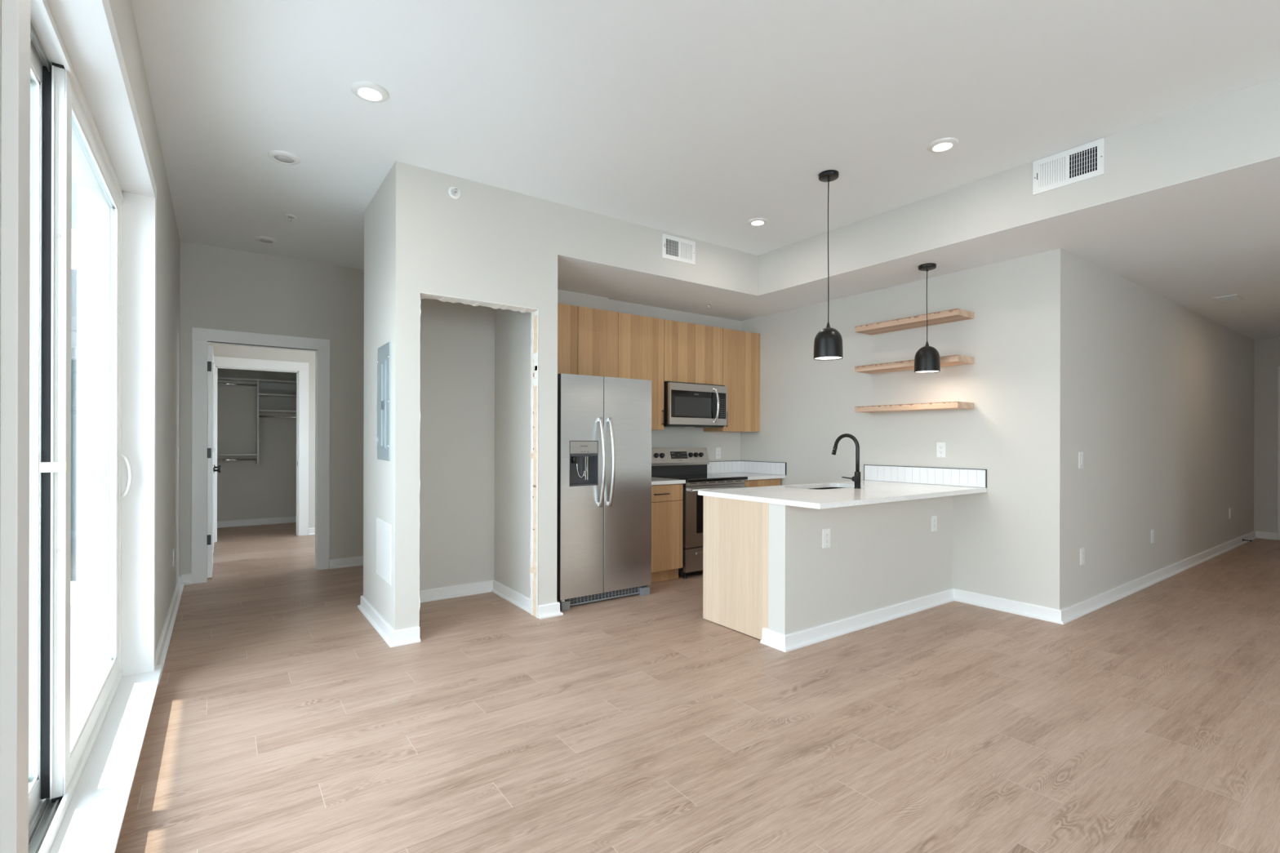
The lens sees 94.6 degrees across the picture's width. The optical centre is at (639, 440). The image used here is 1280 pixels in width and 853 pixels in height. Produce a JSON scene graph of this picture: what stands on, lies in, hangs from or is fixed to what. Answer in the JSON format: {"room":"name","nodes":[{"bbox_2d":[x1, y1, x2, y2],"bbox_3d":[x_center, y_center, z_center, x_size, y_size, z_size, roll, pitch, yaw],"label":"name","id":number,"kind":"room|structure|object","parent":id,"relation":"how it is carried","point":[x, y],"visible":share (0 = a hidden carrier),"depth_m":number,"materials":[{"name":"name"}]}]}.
{"room":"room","nodes":[
{"label":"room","id":0,"kind":"room"},
{"bbox_2d":[0,0,180,649],"bbox_3d":[-2.216,-0.234,2.412,0.239,2.998,14.900,0,0,-35],"label":"wall","id":1,"kind":"structure","parent":0,"point":[168,242],"depth_m":3.60,"materials":[{"name":"white paint"}]},
{"bbox_2d":[0,0,156,852],"bbox_3d":[-1.765,-0.017,2.000,0.020,2.565,2.545,0,0,-35],"label":"trim","id":2,"kind":"structure","parent":1,"relation":"attached to","point":[15,14],"depth_m":0.97,"materials":[{"name":"white paint"}]},
{"bbox_2d":[28,0,132,852],"bbox_3d":[-1.896,-0.030,1.907,0.177,2.390,2.395,0,0,-35],"label":"door","id":3,"kind":"structure","parent":1,"relation":"in","point":[64,135],"depth_m":1.88,"materials":[{"name":"white glass"}]},
{"bbox_2d":[39,462,67,472],"bbox_3d":[-1.857,0.084,1.871,0.062,0.032,0.024,0,0,-35],"label":"tape","id":4,"kind":"object","parent":3,"relation":"attached to","point":[44,467],"visible":1,"depth_m":1.86,"materials":[{"name":"beige plastic"}]},
{"bbox_2d":[46,0,150,676],"bbox_3d":[-1.816,-0.037,1.964,0.107,2.405,2.425,0,0,-35],"label":"trim","id":5,"kind":"structure","parent":1,"relation":"attached to","point":[77,23],"depth_m":2.92,"materials":[{"name":"white paint"}]},
{"bbox_2d":[48,664,162,852],"bbox_3d":[-1.802,1.171,1.978,0.157,0.012,2.570,0,0,-35],"label":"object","id":6,"kind":"structure","parent":1,"relation":"attached to","point":[92,821],"depth_m":2.05,"materials":[{"name":"white paint"}]},
{"bbox_2d":[155,573,191,684],"bbox_3d":[-3.230,1.217,4.114,0.086,0.090,2.586,0,0,-35],"label":"baseboard","id":7,"kind":"structure","parent":1,"relation":"attached to","point":[186,579],"depth_m":3.95,"materials":[{"name":"white paint"}]},
{"bbox_2d":[173,548,174,566],"bbox_3d":[-3.525,0.885,4.465,0.008,0.123,0.075,0,0,-35],"label":"wall outlet","id":8,"kind":"object","parent":1,"relation":"attached to","point":[173,548],"visible":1,"depth_m":4.45,"materials":[{"name":"white plastic"}]},
{"bbox_2d":[177,448,179,462],"bbox_3d":[-3.847,0.124,4.921,0.010,0.123,0.075,0,0,-35],"label":"light switch","id":9,"kind":"object","parent":1,"relation":"attached to","point":[178,451],"visible":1,"depth_m":4.89,"materials":[{"name":"white plastic"}]},
{"bbox_2d":[207,342,315,528],"bbox_3d":[-3.711,-0.238,7.910,3.691,2.998,3.924,0,0,-35],"label":"wall","id":10,"kind":"structure","parent":0,"point":[246,489],"depth_m":8.71,"materials":[{"name":"white paint"}]},
{"bbox_2d":[217,377,296,463],"bbox_3d":[-5.301,-0.279,8.853,2.171,1.237,0.336,0,0,-35],"label":"organizer","id":11,"kind":"object","parent":10,"relation":"attached to","point":[257,384],"visible":0.53,"depth_m":8.62,"materials":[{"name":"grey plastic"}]},
{"bbox_2d":[217,453,257,455],"bbox_3d":[-5.900,0.203,8.434,0.711,0.018,0.325,0,0,-35],"label":"shelf","id":12,"kind":"object","parent":11,"relation":"attached to","point":[217,454],"depth_m":8.37,"materials":[{"name":"grey wood"}]},
{"bbox_2d":[217,377,296,384],"bbox_3d":[-5.302,-0.873,8.857,2.171,0.018,0.325,0,0,-35],"label":"shelf","id":13,"kind":"object","parent":11,"relation":"attached to","point":[220,380],"depth_m":8.62,"materials":[{"name":"grey wood"}]},
{"bbox_2d":[258,409,296,413],"bbox_3d":[-5.006,-0.432,9.068,1.442,0.018,0.325,0,0,-35],"label":"shelf","id":14,"kind":"object","parent":11,"relation":"attached to","point":[260,411],"depth_m":8.74,"materials":[{"name":"grey wood"}]},
{"bbox_2d":[258,393,296,397],"bbox_3d":[-5.005,-0.667,9.068,1.442,0.018,0.325,0,0,-35],"label":"shelf","id":15,"kind":"object","parent":11,"relation":"attached to","point":[260,394],"depth_m":8.70,"materials":[{"name":"grey wood"}]},
{"bbox_2d":[217,516,296,528],"bbox_3d":[-5.008,1.212,8.435,2.191,0.090,1.370,0,0,-35],"label":"baseboard","id":16,"kind":"structure","parent":10,"relation":"attached to","point":[286,519],"depth_m":8.76,"materials":[{"name":"white paint"}]},
{"bbox_2d":[207,355,308,542],"bbox_3d":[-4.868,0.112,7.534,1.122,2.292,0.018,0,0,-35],"label":"trim","id":17,"kind":"structure","parent":10,"relation":"attached to","point":[303,367],"depth_m":7.80,"materials":[{"name":"white paint"}]},
{"bbox_2d":[308,528,315,535],"bbox_3d":[-2.818,1.218,7.572,2.420,0.090,2.334,0,0,-35],"label":"baseboard","id":18,"kind":"structure","parent":10,"relation":"attached to","point":[311,531],"depth_m":7.87,"materials":[{"name":"white paint"}]},
{"bbox_2d":[179,240,608,574],"bbox_3d":[-2.192,-0.234,5.426,3.291,2.998,1.886,0,0,-35],"label":"wall","id":19,"kind":"structure","parent":0,"point":[226,289],"depth_m":5.64,"materials":[{"name":"white paint"}]},
{"bbox_2d":[206,345,221,577],"bbox_3d":[-4.118,0.191,5.714,0.105,2.113,0.814,0,0,-35],"label":"door","id":20,"kind":"structure","parent":19,"relation":"in","point":[211,470],"depth_m":5.37,"materials":[{"name":"white paint"}]},
{"bbox_2d":[191,327,329,583],"bbox_3d":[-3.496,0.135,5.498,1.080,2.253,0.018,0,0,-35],"label":"trim","id":21,"kind":"structure","parent":19,"relation":"attached to","point":[200,336],"depth_m":5.28,"materials":[{"name":"white paint"}]},
{"bbox_2d":[328,555,420,647],"bbox_3d":[-1.469,1.221,5.299,2.052,0.090,2.694,0,0,-35],"label":"baseboard","id":22,"kind":"structure","parent":19,"relation":"attached to","point":[393,637],"depth_m":3.92,"materials":[{"name":"white paint"}]},
{"bbox_2d":[419,298,531,598],"bbox_3d":[-1.291,-0.232,4.492,1.104,2.998,0.880,0,0,-35],"label":"wall","id":23,"kind":"structure","parent":0,"point":[476,382],"depth_m":4.77,"materials":[{"name":"white paint"}]},
{"bbox_2d":[419,579,530,613],"bbox_3d":[-1.365,1.222,4.405,0.888,0.090,0.790,0,0,-35],"label":"baseboard","id":24,"kind":"structure","parent":23,"relation":"attached to","point":[512,596],"depth_m":4.74,"materials":[{"name":"white paint"}]},
{"bbox_2d":[363,160,758,630],"bbox_3d":[-0.449,-0.230,5.020,3.318,2.998,0.996,0,0,-35],"label":"wall","id":25,"kind":"structure","parent":0,"point":[489,243],"depth_m":4.06,"materials":[{"name":"white paint"}]},
{"bbox_2d":[376,342,390,460],"bbox_3d":[-1.698,-0.250,3.898,0.026,0.758,0.348,0,0,-35],"label":"electrical panel","id":26,"kind":"object","parent":25,"relation":"attached to","point":[383,377],"visible":1,"depth_m":3.86,"materials":[{"name":"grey metal"}]},
{"bbox_2d":[376,517,391,585],"bbox_3d":[-1.696,0.725,3.902,0.010,0.382,0.415,0,0,-35],"label":"access panel","id":27,"kind":"object","parent":25,"relation":"attached to","point":[383,528],"visible":1,"depth_m":3.87,"materials":[{"name":"white plastic"}]},
{"bbox_2d":[448,186,461,199],"bbox_3d":[-1.203,-1.621,3.851,0.082,0.082,0.034,0,0,-35],"label":"sprinkler","id":28,"kind":"object","parent":25,"relation":"attached to","point":[455,193],"visible":1,"depth_m":3.86,"materials":[{"name":"white plastic"}]},
{"bbox_2d":[419,292,538,617],"bbox_3d":[-1.094,0.164,4.025,0.824,2.206,0.125,0,0,-35],"label":"trim","id":29,"kind":"structure","parent":25,"relation":"attached to","point":[535,312],"depth_m":4.24,"materials":[{"name":"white wood"}]},
{"bbox_2d":[537,601,563,619],"bbox_3d":[-0.655,1.223,4.272,0.183,0.090,0.079,0,0,-35],"label":"baseboard","id":30,"kind":"structure","parent":25,"relation":"attached to","point":[550,610],"depth_m":4.25,"materials":[{"name":"white paint"}]},
{"bbox_2d":[662,233,695,264],"bbox_3d":[0.328,-1.603,4.955,0.353,0.196,0.008,0,0,-35],"label":"air vent","id":31,"kind":"object","parent":25,"relation":"in","point":[675,248],"visible":1,"depth_m":4.95,"materials":[{"name":"white plastic"}]},
{"bbox_2d":[608,298,740,473],"bbox_3d":[-0.033,-0.229,5.917,2.799,2.998,0.100,0,0,-35],"label":"wall","id":32,"kind":"structure","parent":0,"point":[729,442],"depth_m":6.26,"materials":[{"name":"white paint"}]},
{"bbox_2d":[557,302,617,377],"bbox_3d":[-0.627,-0.865,5.246,0.838,0.606,0.302,0,0,-35],"label":"upper cabinet","id":33,"kind":"object","parent":32,"relation":"attached to","point":[588,337],"visible":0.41,"depth_m":5.18,"materials":[{"name":"brown wood"}]},
{"bbox_2d":[617,312,664,430],"bbox_3d":[-0.060,-0.634,5.627,0.527,1.064,0.339,0,0,-35],"label":"upper cabinet","id":34,"kind":"object","parent":32,"relation":"attached to","point":[641,339],"visible":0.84,"depth_m":5.54,"materials":[{"name":"brown wood"}]},
{"bbox_2d":[663,319,723,385],"bbox_3d":[0.459,-0.868,6.018,0.767,0.594,0.302,0,0,-35],"label":"upper cabinet","id":35,"kind":"object","parent":32,"relation":"attached to","point":[692,353],"visible":0.79,"depth_m":5.88,"materials":[{"name":"brown wood"}]},
{"bbox_2d":[663,381,727,427],"bbox_3d":[0.498,-0.350,5.964,0.747,0.434,0.434,0,0,-35],"label":"microwave","id":36,"kind":"object","parent":35,"relation":"attached to","point":[686,405],"visible":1,"depth_m":5.81,"materials":[{"name":"silver metal"}]},
{"bbox_2d":[715,447,720,458],"bbox_3d":[0.860,0.140,6.486,0.075,0.123,0.008,0,0,-35],"label":"wall outlet","id":37,"kind":"object","parent":32,"relation":"attached to","point":[717,449],"visible":1,"depth_m":6.48,"materials":[{"name":"white plastic"}]},
{"bbox_2d":[703,328,759,431],"bbox_3d":[1.010,-0.629,6.386,0.555,1.068,0.339,0,0,-35],"label":"upper cabinet","id":38,"kind":"object","parent":32,"relation":"attached to","point":[740,348],"depth_m":6.27,"materials":[{"name":"brown wood"}]},
{"bbox_2d":[115,522,1279,852],"bbox_3d":[2.872,1.352,6.029,12.730,0.150,14.900,0,0,-35],"label":"floor","id":39,"kind":"structure","parent":0,"point":[282,720],"depth_m":2.61,"materials":[{"name":"brown wood"}]},
{"bbox_2d":[556,373,651,610],"bbox_3d":[-0.449,0.383,4.922,0.842,1.772,0.855,0,0,-35],"label":"refrigerator","id":40,"kind":"object","parent":39,"relation":"on","point":[604,514],"visible":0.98,"depth_m":4.60,"materials":[{"name":"grey metal"}]},
{"bbox_2d":[651,483,683,582],"bbox_3d":[0.013,0.831,5.485,0.517,0.878,0.655,0,0,-35],"label":"base cabinet","id":41,"kind":"object","parent":39,"relation":"on","point":[667,500],"visible":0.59,"depth_m":5.29,"materials":[{"name":"brown wood"}]},
{"bbox_2d":[651,476,685,484],"bbox_3d":[0.010,0.374,5.486,0.532,0.032,0.652,0,0,-35],"label":"countertop","id":42,"kind":"structure","parent":41,"relation":"on","point":[655,481],"depth_m":5.30,"materials":[{"name":"white stone"}]},
{"bbox_2d":[651,447,747,578],"bbox_3d":[0.559,0.674,5.843,0.766,1.195,0.693,0,0,-35],"label":"range","id":43,"kind":"object","parent":39,"relation":"on","point":[689,464],"visible":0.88,"depth_m":5.58,"materials":[{"name":"silver metal"}]},
{"bbox_2d":[651,473,747,482],"bbox_3d":[0.578,0.368,5.818,0.766,0.030,0.585,0,0,-35],"label":"cooktop","id":44,"kind":"object","parent":43,"relation":"in","point":[689,477],"depth_m":5.71,"materials":[{"name":"black glass"}]},
{"bbox_2d":[702,495,768,639],"bbox_3d":[1.431,0.834,4.542,1.997,0.879,0.648,0,0,-35],"label":"peninsula end panel","id":45,"kind":"object","parent":39,"relation":"on","point":[735,532],"visible":0.23,"depth_m":3.93,"materials":[{"name":"brown wood"}]},
{"bbox_2d":[697,480,986,509],"bbox_3d":[1.539,0.378,4.384,2.007,0.032,1.056,0,0,-35],"label":"countertop","id":46,"kind":"structure","parent":45,"relation":"on","point":[871,491],"depth_m":4.09,"materials":[{"name":"white stone"}]},
{"bbox_2d":[810,487,846,489],"bbox_3d":[1.480,0.491,4.667,0.730,0.194,0.405,0,0,-35],"label":"sink","id":47,"kind":"object","parent":46,"relation":"in","point":[822,488],"visible":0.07,"depth_m":4.95,"materials":[{"name":"silver metal"}]},
{"bbox_2d":[831,433,861,488],"bbox_3d":[1.558,0.154,4.526,0.117,0.415,0.255,0,0,-35],"label":"faucet","id":48,"kind":"object","parent":46,"relation":"on","point":[856,478],"visible":1,"depth_m":4.45,"materials":[{"name":"black metal"}]},
{"bbox_2d":[744,478,780,487],"bbox_3d":[1.091,0.834,6.250,0.558,0.878,0.655,0,0,-35],"label":"base cabinet","id":49,"kind":"object","parent":39,"relation":"on","point":[776,482],"visible":0.15,"depth_m":6.00,"materials":[{"name":"brown wood"}]},
{"bbox_2d":[708,472,785,479],"bbox_3d":[1.091,0.377,6.254,0.572,0.032,0.652,0,0,-35],"label":"countertop","id":50,"kind":"structure","parent":49,"relation":"on","point":[750,476],"depth_m":6.09,"materials":[{"name":"white stone"}]},
{"bbox_2d":[130,0,1279,269],"bbox_3d":[-0.382,-1.789,3.712,4.729,0.120,14.900,0,0,-35],"label":"ceiling","id":51,"kind":"structure","parent":0,"point":[700,120],"depth_m":2.97,"materials":[{"name":"white paint"}]},
{"bbox_2d":[253,235,277,244],"bbox_3d":[-3.229,-1.728,5.100,0.172,0.016,0.172,0,0,-35],"label":"recessed light","id":52,"kind":"object","parent":51,"relation":"in","point":[264,239],"visible":1,"depth_m":5.07,"materials":[{"name":"white plastic"}]},
{"bbox_2d":[267,150,300,164],"bbox_3d":[-2.175,-1.725,3.611,0.172,0.016,0.172,0,0,-35],"label":"recessed light","id":53,"kind":"object","parent":51,"relation":"in","point":[279,156],"visible":1,"depth_m":3.59,"materials":[{"name":"white plastic"}]},
{"bbox_2d":[283,213,296,221],"bbox_3d":[-2.712,-1.719,4.572,0.092,0.032,0.092,0,0,-35],"label":"sprinkler","id":54,"kind":"object","parent":51,"relation":"attached to","point":[286,215],"visible":1,"depth_m":4.56,"materials":[{"name":"white plastic"}]},
{"bbox_2d":[350,80,388,102],"bbox_3d":[-1.339,-1.723,2.928,0.172,0.016,0.172,0,0,-35],"label":"recessed light","id":55,"kind":"object","parent":51,"relation":"in","point":[366,91],"visible":1,"depth_m":2.91,"materials":[{"name":"white plastic"}]},
{"bbox_2d":[747,217,767,226],"bbox_3d":[0.926,-1.718,4.650,0.156,0.016,0.156,0,0,-35],"label":"recessed light","id":56,"kind":"object","parent":51,"relation":"in","point":[755,221],"visible":1,"depth_m":4.62,"materials":[{"name":"white plastic"}]},
{"bbox_2d":[813,169,843,360],"bbox_3d":[1.220,-1.127,3.823,0.182,1.195,0.182,0,0,-35],"label":"pendant lamp","id":57,"kind":"object","parent":51,"relation":"hanging from","point":[828,342],"visible":1,"depth_m":3.77,"materials":[{"name":"black metal"}]},
{"bbox_2d":[926,137,958,152],"bbox_3d":[1.762,-1.716,3.439,0.164,0.016,0.164,0,0,-35],"label":"recessed light","id":58,"kind":"object","parent":51,"relation":"in","point":[943,144],"visible":1,"depth_m":3.42,"materials":[{"name":"white plastic"}]},
{"bbox_2d":[768,495,952,635],"bbox_3d":[1.658,0.834,4.223,1.999,0.880,0.134,0,0,-35],"label":"wall","id":59,"kind":"structure","parent":0,"point":[879,555],"depth_m":3.99,"materials":[{"name":"white paint"}]},
{"bbox_2d":[822,528,830,548],"bbox_3d":[1.205,0.632,3.813,0.075,0.123,0.008,0,0,-35],"label":"wall outlet","id":60,"kind":"object","parent":59,"relation":"attached to","point":[826,532],"visible":1,"depth_m":3.81,"materials":[{"name":"white plastic"}]},
{"bbox_2d":[825,533,828,543],"bbox_3d":[1.207,0.632,3.811,0.033,0.068,0.002,0,0,-35],"label":"receptacle","id":61,"kind":"object","parent":60,"relation":"attached to","point":[826,534],"depth_m":3.81,"materials":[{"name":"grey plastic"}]},
{"bbox_2d":[931,515,937,531],"bbox_3d":[2.281,0.644,4.578,0.075,0.123,0.008,0,0,-35],"label":"wall outlet","id":62,"kind":"object","parent":59,"relation":"attached to","point":[934,518],"visible":1,"depth_m":4.57,"materials":[{"name":"white plastic"}]},
{"bbox_2d":[557,155,1279,339],"bbox_3d":[5.591,-1.370,4.394,10.200,0.062,9.094,0,0,-35],"label":"ceiling","id":63,"kind":"structure","parent":0,"point":[1191,246],"depth_m":4.39,"materials":[{"name":"white paint"}]},
{"bbox_2d":[914,262,940,373],"bbox_3d":[2.213,-0.939,4.551,0.182,0.822,0.182,0,0,-35],"label":"pendant lamp","id":64,"kind":"object","parent":63,"relation":"hanging from","point":[926,358],"visible":1,"depth_m":4.50,"materials":[{"name":"black metal"}]},
{"bbox_2d":[1212,293,1244,302],"bbox_3d":[5.560,-1.338,5.578,0.320,0.006,0.170,0,0,-35],"label":"ceiling vent","id":65,"kind":"object","parent":63,"relation":"in","point":[1231,298],"visible":1,"depth_m":5.57,"materials":[{"name":"white plastic"}]},
{"bbox_2d":[740,248,1254,609],"bbox_3d":[4.658,-0.031,7.333,6.490,2.625,3.224,0,0,-35],"label":"wall","id":66,"kind":"structure","parent":0,"point":[1072,356],"depth_m":4.90,"materials":[{"name":"white paint"}]},
{"bbox_2d":[706,460,786,475],"bbox_3d":[1.094,0.295,6.247,0.577,0.132,0.670,0,0,-35],"label":"backsplash","id":67,"kind":"structure","parent":66,"relation":"attached to","point":[737,466],"depth_m":6.46,"materials":[{"name":"white tile"}]},
{"bbox_2d":[854,308,973,334],"bbox_3d":[2.251,-0.977,4.904,0.249,0.049,0.892,0,0,-35],"label":"floating shelf","id":68,"kind":"object","parent":66,"relation":"attached to","point":[956,314],"visible":0.98,"depth_m":4.81,"materials":[{"name":"brown wood"}]},
{"bbox_2d":[854,401,973,413],"bbox_3d":[2.249,-0.272,4.904,0.249,0.049,0.892,0,0,-35],"label":"floating shelf","id":69,"kind":"object","parent":66,"relation":"attached to","point":[948,405],"visible":1,"depth_m":4.76,"materials":[{"name":"brown wood"}]},
{"bbox_2d":[854,354,973,373],"bbox_3d":[2.250,-0.626,4.904,0.249,0.049,0.892,0,0,-35],"label":"floating shelf","id":70,"kind":"object","parent":66,"relation":"attached to","point":[952,360],"visible":0.78,"depth_m":4.86,"materials":[{"name":"brown wood"}]},
{"bbox_2d":[863,464,986,488],"bbox_3d":[2.354,0.293,4.962,0.012,0.142,1.056,0,0,-35],"label":"backsplash","id":71,"kind":"structure","parent":66,"relation":"attached to","point":[972,477],"depth_m":4.90,"materials":[{"name":"white tile"}]},
{"bbox_2d":[936,442,946,457],"bbox_3d":[2.457,0.077,4.819,0.008,0.123,0.075,0,0,-35],"label":"wall outlet","id":72,"kind":"object","parent":66,"relation":"attached to","point":[940,446],"visible":1,"depth_m":4.81,"materials":[{"name":"white plastic"}]},
{"bbox_2d":[938,445,942,453],"bbox_3d":[2.455,0.077,4.818,0.002,0.068,0.033,0,0,-35],"label":"receptacle","id":73,"kind":"object","parent":72,"relation":"attached to","point":[940,447],"depth_m":4.82,"materials":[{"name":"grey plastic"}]},
{"bbox_2d":[760,530,1277,652],"bbox_3d":[4.635,1.237,5.469,8.498,0.090,0.777,0,0,-29],"label":"baseboard","id":74,"kind":"structure","parent":66,"relation":"attached to","point":[802,638],"depth_m":4.37,"materials":[{"name":"white paint"}]},
{"bbox_2d":[1078,452,1083,468],"bbox_3d":[3.254,0.146,4.354,0.075,0.123,0.010,0,0,-35],"label":"light switch","id":75,"kind":"object","parent":66,"relation":"attached to","point":[1080,454],"visible":1,"depth_m":4.34,"materials":[{"name":"white plastic"}]},
{"bbox_2d":[1080,547,1084,564],"bbox_3d":[3.277,0.858,4.373,0.075,0.123,0.008,0,0,-35],"label":"wall outlet","id":76,"kind":"object","parent":66,"relation":"attached to","point":[1082,549],"visible":1,"depth_m":4.37,"materials":[{"name":"white plastic"}]},
{"bbox_2d":[1081,551,1084,561],"bbox_3d":[3.279,0.858,4.370,0.033,0.068,0.002,0,0,-35],"label":"receptacle","id":77,"kind":"object","parent":76,"relation":"attached to","point":[1082,553],"depth_m":4.37,"materials":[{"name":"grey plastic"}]},
{"bbox_2d":[1151,528,1154,543],"bbox_3d":[4.634,0.867,5.336,0.075,0.123,0.008,0,0,-35],"label":"wall outlet","id":78,"kind":"object","parent":66,"relation":"attached to","point":[1153,530],"visible":1,"depth_m":5.33,"materials":[{"name":"white plastic"}]},
{"bbox_2d":[1228,507,1231,518],"bbox_3d":[7.047,0.872,7.051,0.075,0.123,0.008,0,0,-35],"label":"wall outlet","id":79,"kind":"object","parent":66,"relation":"attached to","point":[1229,510],"visible":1,"depth_m":7.03,"materials":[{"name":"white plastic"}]},
{"bbox_2d":[757,76,1279,295],"bbox_3d":[3.480,-1.533,2.258,0.115,0.373,8.056,0,0,-35],"label":"wall","id":80,"kind":"structure","parent":0,"point":[1242,127],"depth_m":3.59,"materials":[{"name":"white paint"}]},
{"bbox_2d":[1032,137,1104,195],"bbox_3d":[2.527,-1.615,3.494,0.008,0.204,0.360,0,0,-35],"label":"air vent","id":81,"kind":"object","parent":80,"relation":"in","point":[1086,161],"visible":1,"depth_m":3.48,"materials":[{"name":"white plastic"}]},
{"bbox_2d":[1253,337,1279,533],"bbox_3d":[8.621,-0.021,7.271,0.100,2.625,1.470,0,0,-35],"label":"wall","id":82,"kind":"structure","parent":0,"point":[1267,351],"depth_m":7.75,"materials":[{"name":"white paint"}]},
{"bbox_2d":[1277,366,1279,540],"bbox_3d":[8.593,0.167,7.208,0.018,2.250,1.100,0,0,-35],"label":"trim","id":83,"kind":"structure","parent":82,"relation":"attached to","point":[1278,469],"depth_m":7.64,"materials":[{"name":"white paint"}]},
{"label":"outside","id":84,"kind":"structure","parent":0,"visible":0},
{"bbox_2d":[70,581,83,604],"bbox_3d":[-0.011,4.570,0.000,120.000,0.200,120.000,0,0,-35],"label":"ground","id":85,"kind":"structure","parent":84,"point":[76,593],"depth_m":17.14,"materials":[{"name":"white"}]},
{"bbox_2d":[71,268,84,582],"bbox_3d":[-6.264,1.404,2.545,6.140,6.100,12.600,0,0,-35],"label":"neighbouring wing","id":86,"kind":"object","parent":85,"relation":"on","point":[77,275],"visible":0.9,"depth_m":5.69},
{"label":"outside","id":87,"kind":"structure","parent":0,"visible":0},
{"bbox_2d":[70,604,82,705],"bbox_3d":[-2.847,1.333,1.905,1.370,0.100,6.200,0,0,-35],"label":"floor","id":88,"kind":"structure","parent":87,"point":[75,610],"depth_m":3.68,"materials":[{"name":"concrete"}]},
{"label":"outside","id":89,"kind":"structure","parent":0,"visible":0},
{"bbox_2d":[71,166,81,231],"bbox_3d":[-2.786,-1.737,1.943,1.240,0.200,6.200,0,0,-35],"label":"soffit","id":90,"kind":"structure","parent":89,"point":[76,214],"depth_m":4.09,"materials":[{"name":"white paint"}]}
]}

